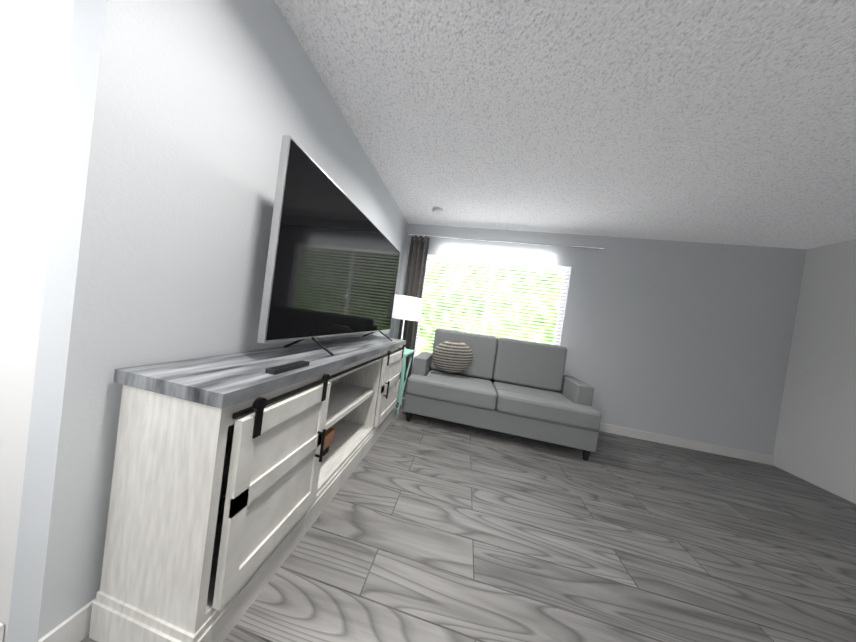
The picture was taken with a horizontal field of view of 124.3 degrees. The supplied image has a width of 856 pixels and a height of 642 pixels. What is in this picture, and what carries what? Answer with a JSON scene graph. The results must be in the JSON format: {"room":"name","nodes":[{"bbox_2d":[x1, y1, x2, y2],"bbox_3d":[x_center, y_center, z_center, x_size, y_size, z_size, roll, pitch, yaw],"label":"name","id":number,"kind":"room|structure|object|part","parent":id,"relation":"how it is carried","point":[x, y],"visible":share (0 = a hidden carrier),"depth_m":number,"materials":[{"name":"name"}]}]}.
{"room":"living room","nodes":[
{"label":"living room","id":0,"kind":"room"},
{"bbox_2d":[0,0,73,641],"bbox_3d":[-1.949,-0.373,0.842,1.880,2.436,0.120,8,1,10],"label":"wall","id":1,"kind":"structure","parent":0,"point":[35,35],"depth_m":0.64,"materials":[{"name":"white paint"}]},
{"bbox_2d":[0,622,4,641],"bbox_3d":[-2.118,0.784,0.796,1.860,0.100,0.012,8,1,10],"label":"baseboard","id":2,"kind":"structure","parent":1,"relation":"attached to","point":[1,624],"depth_m":0.64,"materials":[{"name":"white"}]},
{"bbox_2d":[7,0,407,641],"bbox_3d":[-0.737,-0.229,2.027,0.120,2.436,2.871,8,1,10],"label":"wall","id":3,"kind":"structure","parent":0,"point":[181,118],"depth_m":0.71,"materials":[{"name":"white paint"}]},
{"bbox_2d":[38,598,95,641],"bbox_3d":[-0.842,0.938,1.960,0.012,0.100,2.715,8,1,10],"label":"baseboard","id":4,"kind":"structure","parent":3,"relation":"attached to","point":[74,627],"depth_m":0.68,"materials":[{"name":"white"}]},
{"bbox_2d":[80,392,855,641],"bbox_3d":[0.028,1.175,-0.447,6.840,0.050,7.466,8,1,10],"label":"floor","id":5,"kind":"structure","parent":0,"point":[425,529],"depth_m":1.21,"materials":[{"name":"grey wood"}]},
{"bbox_2d":[89,335,405,641],"bbox_3d":[-0.623,0.598,1.562,0.442,0.845,1.855,8,1,10],"label":"console","id":6,"kind":"object","parent":5,"relation":"on","point":[229,479],"visible":1,"depth_m":0.70,"materials":[{"name":"white wood"}]},
{"bbox_2d":[265,360,309,374],"bbox_3d":[-0.555,0.184,0.906,0.040,0.016,0.180,8,1,10],"label":"remote control","id":7,"kind":"object","parent":6,"relation":"on","point":[279,369],"visible":1,"depth_m":0.88,"materials":[{"name":"black plastic"}]},
{"bbox_2d":[257,135,399,355],"bbox_3d":[-0.512,-0.294,1.711,0.307,0.943,1.565,8,1,10],"label":"screen","id":8,"kind":"object","parent":6,"relation":"on","point":[333,259],"visible":1,"depth_m":1.20,"materials":[{"name":"silver metal"},{"name":"black glass screen"},{"name":"black metal"}]},
{"bbox_2d":[323,428,334,455],"bbox_3d":[-0.638,0.651,1.331,0.110,0.424,0.405,8,1,10],"label":"decor","id":9,"kind":"object","parent":6,"relation":"in","point":[329,436],"visible":0.04,"depth_m":1.48,"materials":[{"name":"brown plastic"}]},
{"bbox_2d":[396,349,414,413],"bbox_3d":[-0.405,0.693,2.729,0.370,0.685,0.450,8,1,10],"label":"side table","id":10,"kind":"object","parent":5,"relation":"on","point":[407,352],"visible":0.33,"depth_m":2.50,"materials":[{"name":"teal paint"}]},
{"bbox_2d":[392,295,420,348],"bbox_3d":[-0.311,0.021,2.905,0.370,0.665,0.370,8,1,10],"label":"table lamp","id":11,"kind":"object","parent":10,"relation":"on","point":[402,331],"depth_m":2.74,"materials":[{"name":"white fabric"}]},
{"bbox_3d":[-0.286,-0.164,2.901,0.370,0.290,0.370,8,1,10],"label":"table lamp shade","id":12,"kind":"part","parent":11,"relation":"part of","materials":[{"name":"white fabric"}]},
{"bbox_2d":[403,352,598,460],"bbox_3d":[0.751,0.739,2.609,1.850,0.900,0.790,8,1,10],"label":"sofa","id":13,"kind":"object","parent":5,"relation":"on","point":[575,390],"visible":0.42,"depth_m":2.24,"materials":[{"name":"fabric"}]},
{"bbox_2d":[406,328,601,430],"bbox_3d":[0.763,0.540,2.519,1.840,0.698,0.675,8,1,10],"label":"cushions","id":14,"kind":"object","parent":13,"relation":"on","point":[526,363],"visible":1,"depth_m":2.55,"materials":[{"name":"fabric"}]},
{"bbox_2d":[432,340,472,372],"bbox_3d":[0.285,0.418,2.616,0.470,0.398,0.210,8,1,10],"label":"throw pillow","id":15,"kind":"object","parent":14,"relation":"on","point":[451,356],"visible":1,"depth_m":2.55,"materials":[{"name":"beige fabric"}]},
{"bbox_2d":[275,0,855,248],"bbox_3d":[0.364,-1.289,-0.491,6.840,0.050,7.466,8,1,10],"label":"ceiling","id":16,"kind":"structure","parent":0,"point":[732,122],"depth_m":1.30,"materials":[{"name":"white paint"}]},
{"bbox_2d":[432,207,442,214],"bbox_3d":[0.119,-1.338,2.757,0.130,0.032,0.130,8,1,10],"label":"smoke detector","id":17,"kind":"object","parent":16,"relation":"attached to","point":[437,210],"visible":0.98,"depth_m":2.72,"materials":[{"name":"white plastic"}]},
{"bbox_2d":[393,224,806,455],"bbox_3d":[1.860,0.108,2.969,4.720,2.436,0.120,8,1,10],"label":"wall","id":18,"kind":"structure","parent":0,"point":[692,341],"depth_m":2.72,"materials":[{"name":"white paint"}]},
{"bbox_2d":[412,259,568,366],"bbox_3d":[0.800,-0.025,3.129,2.000,1.630,0.130,8,1,10],"label":"window","id":19,"kind":"structure","parent":18,"relation":"in","point":[483,331],"depth_m":3.15,"materials":[{"name":"white"}]},
{"bbox_2d":[413,254,570,358],"bbox_3d":[0.802,-0.051,3.120,1.930,1.569,0.046,8,1,10],"label":"window blinds","id":20,"kind":"object","parent":19,"relation":"attached to","point":[507,263],"visible":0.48,"depth_m":3.10,"materials":[{"name":"white plastic"}]},
{"bbox_2d":[406,233,603,250],"bbox_3d":[0.930,-1.063,3.029,2.535,0.036,0.091,8,1,10],"label":"curtain rod","id":21,"kind":"object","parent":18,"relation":"attached to","point":[596,248],"visible":0.9,"depth_m":2.97,"materials":[{"name":"silver metal"}]},
{"bbox_2d":[398,235,429,392],"bbox_3d":[-0.253,-0.097,3.201,0.260,2.205,0.061,8,1,10],"label":"curtain","id":22,"kind":"object","parent":21,"relation":"hanging from","point":[416,266],"visible":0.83,"depth_m":3.20,"materials":[{"name":"fabric"}]},
{"bbox_2d":[599,423,772,464],"bbox_3d":[1.629,1.257,2.934,4.588,0.100,0.013,8,1,10],"label":"baseboard","id":23,"kind":"structure","parent":18,"relation":"attached to","point":[695,445],"depth_m":2.67,"materials":[{"name":"white"}]},
{"bbox_2d":[772,239,855,503],"bbox_3d":[3.475,0.400,-1.042,0.120,2.436,7.226,8,1,10],"label":"wall","id":24,"kind":"structure","parent":0,"point":[815,442],"depth_m":2.28,"materials":[{"name":"white paint"}]},
{"label":"outside","id":25,"kind":"structure","parent":0,"visible":0},
{"bbox_2d":[416,260,562,354],"bbox_3d":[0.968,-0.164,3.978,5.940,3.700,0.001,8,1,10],"label":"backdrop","id":26,"kind":"structure","parent":25,"point":[421,348],"depth_m":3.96,"materials":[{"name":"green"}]}
]}

